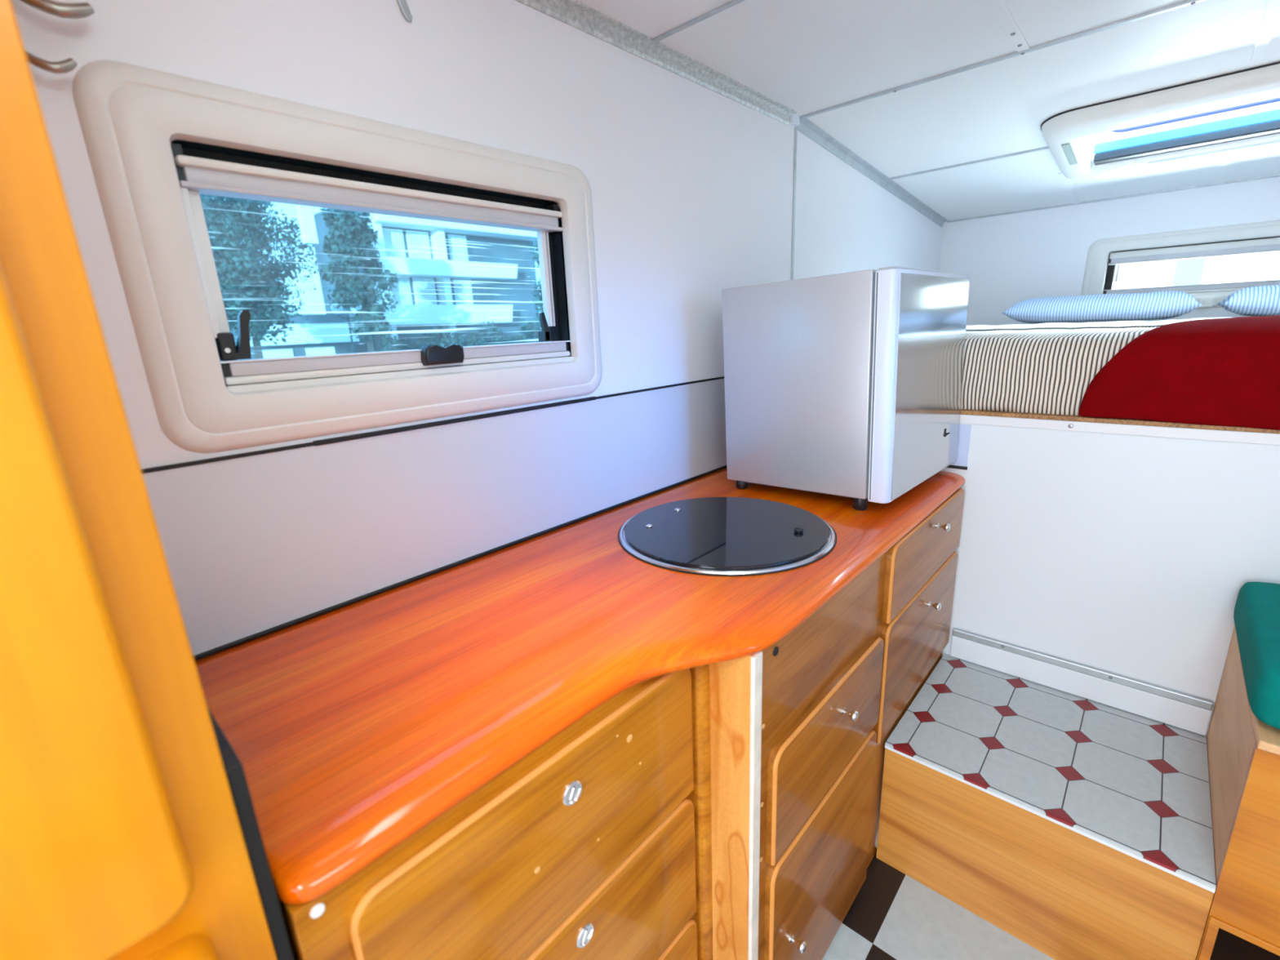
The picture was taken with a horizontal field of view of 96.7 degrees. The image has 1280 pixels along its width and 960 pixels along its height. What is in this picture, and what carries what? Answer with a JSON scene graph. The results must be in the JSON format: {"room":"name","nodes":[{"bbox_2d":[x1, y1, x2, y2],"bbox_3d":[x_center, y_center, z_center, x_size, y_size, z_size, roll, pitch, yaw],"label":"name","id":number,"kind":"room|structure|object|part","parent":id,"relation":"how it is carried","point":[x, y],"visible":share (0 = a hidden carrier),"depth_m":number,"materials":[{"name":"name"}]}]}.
{"room":"camper van interior","nodes":[
{"label":"camper van interior","id":0,"kind":"room"},
{"bbox_2d":[454,280,472,304],"bbox_3d":[-12.752,-13.533,41.253,0.060,1.750,1.200,11,20,41],"label":"window","id":1,"kind":"structure","parent":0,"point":[463,288],"depth_m":41.17,"materials":[{"name":"white glass"}]},
{"bbox_2d":[11,0,943,469],"bbox_3d":[-0.010,-0.032,1.488,0.045,2.070,4.912,11,20,41],"label":"wall","id":2,"kind":"structure","parent":0,"point":[691,185],"depth_m":1.14,"materials":[{"name":"white"}]},
{"bbox_2d":[25,50,77,73],"bbox_3d":[-0.656,-0.461,0.603,0.086,0.054,0.025,-6,15,-13],"label":"coat hook","id":3,"kind":"object","parent":2,"relation":"attached to","point":[67,65],"visible":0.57,"depth_m":0.61,"materials":[{"name":"silver metal"}]},
{"bbox_2d":[19,0,94,19],"bbox_3d":[-0.648,-0.518,0.594,0.112,0.055,0.026,-9,16,-24],"label":"coat hook","id":4,"kind":"object","parent":2,"relation":"attached to","point":[62,10],"visible":0.83,"depth_m":0.61,"materials":[{"name":"silver metal"}]},
{"bbox_2d":[71,59,601,453],"bbox_3d":[-0.381,-0.345,0.994,0.067,0.472,0.806,11,20,41],"label":"window","id":5,"kind":"structure","parent":2,"relation":"in","point":[155,140],"depth_m":0.83,"materials":[{"name":"white plastic"}]},
{"bbox_3d":[-0.565,-0.205,0.805,0.014,0.067,0.033,11,20,41],"label":"lever","id":6,"kind":"part","parent":5,"relation":"part of","materials":[{"name":"black plastic"}]},
{"bbox_3d":[-0.377,-0.225,1.027,0.028,0.019,0.618,11,20,41],"label":"rail","id":7,"kind":"part","parent":5,"relation":"part of","materials":[{"name":"grey plastic"}]},
{"bbox_3d":[-0.376,-0.198,1.034,0.043,0.010,0.640,11,20,41],"label":"sill","id":8,"kind":"part","parent":5,"relation":"part of","materials":[{"name":"white plastic"}]},
{"bbox_3d":[-0.199,-0.322,1.194,0.010,0.058,0.021,11,20,41],"label":"lever","id":9,"kind":"part","parent":5,"relation":"part of","materials":[{"name":"black plastic"}]},
{"bbox_2d":[396,0,413,22],"bbox_3d":[-0.377,-0.765,0.874,0.006,0.094,0.046,11,20,41],"label":"tab","id":10,"kind":"object","parent":2,"relation":"attached to","point":[402,4],"visible":1,"depth_m":0.89,"materials":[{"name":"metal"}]},
{"bbox_2d":[141,376,726,660],"bbox_3d":[-0.105,-0.054,1.333,0.010,0.278,1.655,11,20,41],"label":"backsplash","id":11,"kind":"structure","parent":2,"relation":"attached to","point":[257,544],"depth_m":0.99,"materials":[{"name":"white laminate"}]},
{"bbox_2d":[515,0,796,124],"bbox_3d":[-0.334,-0.839,0.888,0.030,0.030,2.382,11,20,41],"label":"trim","id":12,"kind":"structure","parent":2,"relation":"attached to","point":[575,14],"depth_m":1.28,"materials":[{"name":"grey metal"}]},
{"bbox_2d":[791,126,797,279],"bbox_3d":[0.503,-0.753,1.874,0.004,0.738,0.012,11,20,41],"label":"trim","id":13,"kind":"structure","parent":2,"relation":"attached to","point":[795,127],"depth_m":1.83,"materials":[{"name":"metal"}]},
{"bbox_2d":[789,113,799,127],"bbox_3d":[0.474,-1.109,1.754,0.016,0.026,0.046,11,20,41],"label":"trim","id":14,"kind":"structure","parent":2,"relation":"attached to","point":[794,118],"depth_m":1.75,"materials":[{"name":"white paint"}]},
{"bbox_2d":[796,116,946,226],"bbox_3d":[1.034,-1.219,2.356,0.026,0.173,1.600,11,20,41],"label":"trim","id":15,"kind":"structure","parent":2,"relation":"attached to","point":[806,126],"depth_m":2.15,"materials":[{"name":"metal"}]},
{"bbox_2d":[577,0,1279,221],"bbox_3d":[0.708,-0.756,0.552,2.040,0.186,4.862,11,20,41],"label":"ceiling","id":16,"kind":"structure","parent":0,"point":[806,56],"depth_m":1.44,"materials":[{"name":"white"}]},
{"bbox_2d":[653,0,745,42],"bbox_3d":[0.777,-0.822,0.593,2.010,0.005,0.012,11,20,41],"label":"trim","id":17,"kind":"structure","parent":16,"relation":"attached to","point":[733,2],"depth_m":1.17,"materials":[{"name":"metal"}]},
{"bbox_2d":[888,146,1048,179],"bbox_3d":[1.215,-1.184,2.134,0.555,0.006,0.012,11,20,41],"label":"trim","id":18,"kind":"structure","parent":16,"relation":"attached to","point":[1046,147],"depth_m":2.12,"materials":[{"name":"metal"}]},
{"bbox_2d":[800,0,1205,118],"bbox_3d":[1.249,-0.980,1.100,2.020,0.009,0.014,11,20,41],"label":"trim","id":19,"kind":"structure","parent":16,"relation":"attached to","point":[1182,4],"depth_m":1.39,"materials":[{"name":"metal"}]},
{"bbox_2d":[984,0,1030,52],"bbox_3d":[-0.146,-0.687,0.238,0.025,0.004,3.204,11,20,41],"label":"trim","id":20,"kind":"structure","parent":16,"relation":"attached to","point":[998,8],"depth_m":1.24,"materials":[{"name":"white"}]},
{"bbox_2d":[893,1,1195,92],"bbox_3d":[0.886,-1.022,1.336,0.608,0.005,0.141,11,20,41],"label":"screws","id":21,"kind":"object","parent":16,"relation":"attached to","point":[1194,2],"depth_m":1.29,"materials":[{"name":"silver metal"}]},
{"bbox_2d":[1040,61,1279,179],"bbox_3d":[1.773,-1.087,1.685,0.916,0.148,0.673,11,20,41],"label":"roof hatch","id":22,"kind":"object","parent":16,"relation":"attached to","point":[1070,136],"visible":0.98,"depth_m":1.75,"materials":[{"name":"white plastic"}]},
{"bbox_3d":[1.924,-1.053,1.802,0.480,0.009,0.016,11,20,41],"label":"pull handle","id":23,"kind":"part","parent":22,"relation":"part of","materials":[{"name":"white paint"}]},
{"bbox_2d":[1249,0,1279,65],"bbox_3d":[1.394,-1.009,1.263,0.024,0.041,0.418,11,20,41],"label":"trim","id":24,"kind":"structure","parent":16,"relation":"attached to","point":[1272,11],"depth_m":1.28,"materials":[{"name":"white plastic"}]},
{"bbox_2d":[822,852,1054,959],"bbox_3d":[0.052,1.339,0.267,2.040,0.050,2.660,11,20,41],"label":"floor","id":25,"kind":"structure","parent":0,"point":[893,915],"depth_m":1.29,"materials":[{"name":"tile"}]},
{"bbox_2d":[0,0,294,959],"bbox_3d":[-0.802,0.351,0.237,0.528,1.944,1.007,11,20,41],"label":"door","id":26,"kind":"structure","parent":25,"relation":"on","point":[122,837],"depth_m":0.34,"materials":[{"name":"plastic"}]},
{"bbox_3d":[-0.504,-0.104,0.100,0.036,0.932,0.512,11,20,41],"label":"door","id":27,"kind":"part","parent":26,"relation":"part of","materials":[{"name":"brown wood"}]},
{"bbox_3d":[-0.465,0.786,0.338,0.036,0.825,0.512,11,20,41],"label":"door","id":28,"kind":"part","parent":26,"relation":"part of","materials":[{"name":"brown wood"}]},
{"bbox_3d":[-0.462,0.678,0.719,0.476,1.036,0.011,11,20,41],"label":"end strip","id":29,"kind":"part","parent":26,"relation":"part of","materials":[{"name":"orange wood"}]},
{"bbox_2d":[278,668,697,959],"bbox_3d":[-0.260,0.694,0.930,0.500,0.880,0.542,11,20,41],"label":"drawer unit","id":30,"kind":"object","parent":25,"relation":"on","point":[583,848],"visible":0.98,"depth_m":0.68,"materials":[{"name":"brown wood"}]},
{"bbox_2d":[194,467,964,905],"bbox_3d":[0.125,0.138,1.177,0.603,0.031,1.661,11,20,41],"label":"countertop","id":31,"kind":"structure","parent":30,"relation":"on","point":[353,728],"depth_m":0.78,"materials":[{"name":"orange wood"}]},
{"bbox_2d":[617,497,836,576],"bbox_3d":[0.179,0.099,1.212,0.455,0.021,0.455,11,20,41],"label":"cooktop","id":32,"kind":"object","parent":31,"relation":"in","point":[716,536],"visible":1,"depth_m":1.15,"materials":[{"name":"black glass"}]},
{"bbox_3d":[0.323,0.101,1.157,0.019,0.008,0.019,11,20,41],"label":"lid knob","id":33,"kind":"part","parent":32,"relation":"part of","materials":[{"name":"black plastic"}]},
{"bbox_2d":[721,266,968,511],"bbox_3d":[0.534,-0.251,1.490,0.455,0.524,0.486,11,20,41],"label":"fridge","id":34,"kind":"object","parent":31,"relation":"on","point":[846,384],"visible":1,"depth_m":1.30,"materials":[{"name":"silver metal"}]},
{"bbox_3d":[0.531,-0.028,1.564,0.379,0.014,0.461,11,20,41],"label":"plate","id":35,"kind":"part","parent":34,"relation":"part of","materials":[{"name":"grey"}]},
{"bbox_3d":[0.675,-0.237,1.361,0.056,0.488,0.484,12,21,43],"label":"door","id":36,"kind":"part","parent":34,"relation":"part of","materials":[{"name":"silver metal"}]},
{"bbox_3d":[0.697,-0.234,1.353,0.016,0.475,0.462,12,21,43],"label":"door","id":37,"kind":"part","parent":34,"relation":"part of","materials":[{"name":"silver metal"}]},
{"bbox_3d":[-0.078,0.669,0.767,0.015,0.245,0.494,11,20,41],"label":"drawer","id":38,"kind":"part","parent":30,"relation":"part of","materials":[{"name":"brown wood"}]},
{"bbox_3d":[-0.066,0.942,0.840,0.015,0.310,0.494,11,20,41],"label":"drawer","id":39,"kind":"part","parent":30,"relation":"part of","materials":[{"name":"brown wood"}]},
{"bbox_2d":[688,488,964,959],"bbox_3d":[0.340,0.521,1.477,0.622,0.880,1.114,11,20,41],"label":"drawer unit","id":40,"kind":"object","parent":25,"relation":"on","point":[789,736],"visible":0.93,"depth_m":1.01,"materials":[{"name":"orange wood"}]},
{"bbox_3d":[0.155,0.668,0.957,0.080,0.880,0.020,11,20,41],"label":"post","id":41,"kind":"part","parent":40,"relation":"part of","materials":[{"name":"orange wood"}]},
{"bbox_3d":[0.288,0.843,1.035,0.028,0.020,0.020,11,20,41],"label":"knob","id":42,"kind":"part","parent":40,"relation":"part of","materials":[{"name":"silver metal"}]},
{"bbox_3d":[0.379,0.808,1.165,0.016,0.433,0.463,11,20,41],"label":"door","id":43,"kind":"part","parent":40,"relation":"part of","materials":[{"name":"orange wood"}]},
{"bbox_3d":[0.394,0.439,1.068,0.028,0.020,0.020,11,20,41],"label":"knob","id":44,"kind":"part","parent":40,"relation":"part of","materials":[{"name":"silver metal"}]},
{"bbox_3d":[0.720,0.399,1.462,0.016,0.299,0.553,11,20,41],"label":"drawer","id":45,"kind":"part","parent":40,"relation":"part of","materials":[{"name":"orange wood"}]},
{"bbox_3d":[0.710,0.163,1.398,0.016,0.178,0.553,11,20,41],"label":"drawer","id":46,"kind":"part","parent":40,"relation":"part of","materials":[{"name":"orange wood"}]},
{"bbox_3d":[0.743,0.317,1.435,0.028,0.020,0.020,11,20,41],"label":"knob","id":47,"kind":"part","parent":40,"relation":"part of","materials":[{"name":"silver metal"}]},
{"bbox_3d":[0.740,0.114,1.388,0.028,0.020,0.020,11,20,41],"label":"knob","id":48,"kind":"part","parent":40,"relation":"part of","materials":[{"name":"silver metal"}]},
{"bbox_2d":[875,653,1216,959],"bbox_3d":[0.971,0.787,1.402,0.566,0.350,0.496,11,20,41],"label":"step","id":49,"kind":"structure","parent":25,"relation":"on","point":[1076,827],"depth_m":1.25,"materials":[{"name":"white tile"}]},
{"bbox_2d":[950,627,1213,735],"bbox_3d":[1.128,0.520,1.510,0.548,0.090,0.016,11,20,41],"label":"baseboard","id":50,"kind":"structure","parent":49,"relation":"on","point":[1188,712],"depth_m":1.48,"materials":[{"name":"white paint"}]},
{"bbox_2d":[1195,625,1279,959],"bbox_3d":[1.497,0.743,0.888,0.874,0.656,0.500,11,20,41],"label":"seat","id":51,"kind":"object","parent":25,"relation":"on","point":[1242,922],"visible":0.77,"depth_m":0.98,"materials":[{"name":"orange wood"}]},
{"bbox_3d":[1.188,0.687,1.179,0.018,0.640,0.475,11,20,41],"label":"panel","id":52,"kind":"part","parent":51,"relation":"part of","materials":[{"name":"brown wood"}]},
{"bbox_3d":[1.340,0.802,0.724,0.874,0.640,0.018,11,20,41],"label":"panel","id":53,"kind":"part","parent":51,"relation":"part of","materials":[{"name":"orange wood"}]},
{"bbox_3d":[1.193,0.936,0.887,0.476,0.269,0.006,11,20,41],"label":"opening frame","id":54,"kind":"part","parent":51,"relation":"part of","materials":[{"name":"orange wood"}]},
{"bbox_2d":[1233,582,1279,729],"bbox_3d":[1.478,0.362,0.798,0.883,0.125,0.482,11,20,41],"label":"seat cushion","id":55,"kind":"object","parent":51,"relation":"on","point":[1256,615],"visible":1,"depth_m":1.01,"materials":[{"name":"teal fabric"}]},
{"bbox_2d":[1057,173,1079,204],"bbox_3d":[1.816,-1.227,2.404,0.024,0.051,0.522,11,20,41],"label":"trim","id":56,"kind":"structure","parent":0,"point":[1066,182],"depth_m":2.39,"materials":[{"name":"white plastic"}]},
{"bbox_2d":[939,176,1279,325],"bbox_3d":[2.369,-0.874,2.405,2.040,1.120,0.045,11,20,41],"label":"wall","id":57,"kind":"structure","parent":0,"point":[1009,260],"depth_m":2.67,"materials":[{"name":"white"}]},
{"bbox_2d":[946,173,1279,222],"bbox_3d":[2.343,-1.194,2.290,2.020,0.007,0.012,11,20,41],"label":"trim","id":58,"kind":"structure","parent":57,"relation":"attached to","point":[1277,175],"depth_m":2.48,"materials":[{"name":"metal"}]},
{"bbox_2d":[1080,219,1279,308],"bbox_3d":[2.361,-0.887,2.393,0.790,0.322,0.082,11,20,41],"label":"window","id":59,"kind":"structure","parent":57,"relation":"in","point":[1098,259],"depth_m":2.41,"materials":[{"name":"white plastic"}]},
{"bbox_3d":[2.370,-0.817,2.418,0.606,0.019,0.028,11,20,41],"label":"rail","id":60,"kind":"part","parent":59,"relation":"part of","materials":[{"name":"grey plastic"}]},
{"bbox_3d":[2.371,-0.791,2.425,0.628,0.010,0.043,11,20,41],"label":"sill","id":61,"kind":"part","parent":59,"relation":"part of","materials":[{"name":"white plastic"}]},
{"bbox_2d":[1213,157,1230,184],"bbox_3d":[2.155,-1.162,2.104,0.024,0.051,0.522,11,20,41],"label":"trim","id":62,"kind":"structure","parent":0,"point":[1224,162],"depth_m":2.15,"materials":[{"name":"white"}]},
{"bbox_3d":[1.536,0.266,0.121,0.045,2.070,4.912,11,20,41],"label":"wall","id":63,"kind":"structure","parent":0,"visible":0},
{"bbox_2d":[941,408,1279,736],"bbox_3d":[1.807,0.209,2.005,2.034,1.084,1.746,11,20,41],"label":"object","id":64,"kind":"object","parent":63,"relation":"attached to","point":[1125,547],"visible":0.4,"depth_m":1.38,"materials":[{"name":"white paint"}]},
{"bbox_2d":[946,424,971,470],"bbox_3d":[0.784,-0.109,1.647,0.302,0.123,0.006,11,20,41],"label":"panel","id":65,"kind":"object","parent":64,"relation":"attached to","point":[964,432],"visible":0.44,"depth_m":1.56,"materials":[{"name":"white laminate"}]},
{"bbox_2d":[960,324,1164,415],"bbox_3d":[1.781,-0.410,1.843,2.026,0.197,1.716,11,20,41],"label":"mattress","id":66,"kind":"object","parent":64,"relation":"on","point":[1042,371],"visible":0.35,"depth_m":1.45,"materials":[{"name":"fabric"}]},
{"bbox_2d":[965,317,1225,329],"bbox_3d":[1.528,-0.568,2.085,1.101,0.018,0.416,11,20,41],"label":"sheet","id":67,"kind":"object","parent":66,"relation":"on","point":[1119,323],"visible":0.64,"depth_m":1.96,"materials":[{"name":"white fabric"}]},
{"bbox_2d":[1002,290,1203,323],"bbox_3d":[1.914,-0.721,2.382,0.630,0.108,0.400,11,20,41],"label":"pillow","id":68,"kind":"object","parent":66,"relation":"on","point":[1165,304],"visible":1,"depth_m":2.25,"materials":[{"name":"blue fabric"}]},
{"bbox_2d":[1078,315,1279,430],"bbox_3d":[1.688,-0.230,1.156,1.202,0.229,0.589,11,20,41],"label":"blanket","id":69,"kind":"object","parent":66,"relation":"on","point":[1225,371],"visible":1,"depth_m":1.22,"materials":[{"name":"red fabric"}]},
{"bbox_2d":[1215,284,1279,316],"bbox_3d":[2.407,-0.628,1.945,0.610,0.113,0.400,11,20,41],"label":"pillow","id":70,"kind":"object","parent":66,"relation":"on","point":[1260,300],"visible":0.98,"depth_m":1.97,"materials":[{"name":"blue fabric"}]},
{"bbox_3d":[1.210,-0.101,1.249,2.017,0.024,0.004,11,20,41],"label":"edge trim","id":71,"kind":"part","parent":64,"relation":"part of","materials":[{"name":"white metal"}]},
{"label":"outside","id":72,"kind":"structure","parent":0,"visible":0},
{"bbox_3d":[0.922,-8.380,38.821,130.000,0.100,120.000,11,20,41],"label":"ground","id":73,"kind":"structure","parent":72,"visible":0},
{"bbox_2d":[199,193,302,359],"bbox_3d":[-17.761,-9.153,24.654,4.548,10.316,4.925,-2,15,3],"label":"tree","id":74,"kind":"object","parent":73,"relation":"on","point":[241,265],"visible":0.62,"depth_m":24.54,"materials":[{"name":"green plant"}]},
{"bbox_2d":[199,194,318,315],"bbox_3d":[-28.033,-15.784,40.843,9.655,15.612,9.661,-17,20,-42],"label":"tree","id":75,"kind":"object","parent":73,"relation":"on","point":[291,240],"visible":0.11,"depth_m":40.95,"materials":[{"name":"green plant"}]},
{"bbox_2d":[229,204,359,359],"bbox_3d":[-21.723,-11.473,33.585,6.400,10.500,6.400,11,20,41],"label":"building","id":76,"kind":"structure","parent":73,"relation":"on","point":[313,334],"depth_m":33.36,"materials":[{"name":"white concrete"}]},
{"bbox_2d":[330,302,360,353],"bbox_3d":[-15.751,-7.642,31.107,0.560,3.880,1.560,11,20,41],"label":"street lamp","id":77,"kind":"object","parent":73,"relation":"on","point":[335,310],"visible":0.49,"depth_m":30.79,"materials":[{"name":"white metal"}]},
{"bbox_3d":[-16.157,-9.134,30.323,0.560,0.560,0.560,11,20,41],"label":"globe","id":78,"kind":"part","parent":77,"relation":"part of","materials":[{"name":"white glass"}]},
{"bbox_3d":[-15.487,-9.354,31.033,0.560,0.560,0.560,11,20,41],"label":"globe","id":79,"kind":"part","parent":77,"relation":"part of","materials":[{"name":"white glass"}]},
{"bbox_2d":[319,208,398,351],"bbox_3d":[-14.086,-9.476,28.589,2.888,8.594,3.345,11,20,41],"label":"tree","id":80,"kind":"object","parent":73,"relation":"on","point":[348,245],"visible":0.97,"depth_m":27.80,"materials":[{"name":"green plant"}]},
{"bbox_2d":[313,206,540,352],"bbox_3d":[-15.033,-14.684,43.120,9.300,11.200,16.900,11,20,41],"label":"apartment building","id":81,"kind":"structure","parent":73,"relation":"on","point":[459,277],"depth_m":39.64,"materials":[{"name":"white concrete"}]},
{"bbox_2d":[382,229,404,257],"bbox_3d":[-16.091,-15.302,37.091,0.060,1.800,1.400,11,20,41],"label":"curtain","id":82,"kind":"object","parent":81,"relation":"hanging from","point":[393,241],"depth_m":37.10,"materials":[{"name":"white fabric"}]},
{"bbox_2d":[391,278,411,304],"bbox_3d":[-15.966,-12.479,37.847,0.060,1.750,1.400,11,20,41],"label":"curtain","id":83,"kind":"object","parent":81,"relation":"hanging from","point":[402,293],"depth_m":37.93,"materials":[{"name":"white fabric"}]},
{"bbox_2d":[408,231,430,258],"bbox_3d":[-14.869,-15.703,38.386,0.060,1.800,1.350,11,20,41],"label":"curtain","id":84,"kind":"object","parent":81,"relation":"hanging from","point":[419,247],"depth_m":38.31,"materials":[{"name":"white fabric"}]},
{"bbox_2d":[413,279,436,304],"bbox_3d":[-14.744,-12.880,39.142,0.060,1.750,1.350,11,20,41],"label":"curtain","id":85,"kind":"object","parent":81,"relation":"hanging from","point":[424,292],"depth_m":39.07,"materials":[{"name":"white fabric"}]},
{"bbox_2d":[449,235,467,261],"bbox_3d":[-12.876,-16.356,40.497,0.060,1.800,1.200,11,20,41],"label":"curtain","id":86,"kind":"object","parent":81,"relation":"hanging from","point":[458,244],"depth_m":40.42,"materials":[{"name":"white fabric"}]},
{"bbox_2d":[375,320,545,351],"bbox_3d":[-10.623,-9.477,39.245,1.763,3.036,14.716,11,20,41],"label":"hedge","id":87,"kind":"object","parent":73,"relation":"on","point":[479,339],"visible":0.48,"depth_m":37.42,"materials":[{"name":"green plant"}]},
{"bbox_2d":[528,240,543,331],"bbox_3d":[-5.414,-12.062,37.775,3.403,8.100,3.606,11,20,41],"label":"tree","id":88,"kind":"object","parent":73,"relation":"on","point":[539,297],"visible":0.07,"depth_m":37.22,"materials":[{"name":"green plant"}]},
{"bbox_2d":[1111,251,1279,289],"bbox_3d":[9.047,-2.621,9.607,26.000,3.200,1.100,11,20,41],"label":"window pane","id":89,"kind":"object","parent":73,"relation":"on","point":[1259,266],"visible":0.02,"depth_m":8.92,"materials":[{"name":"white"}]}
]}

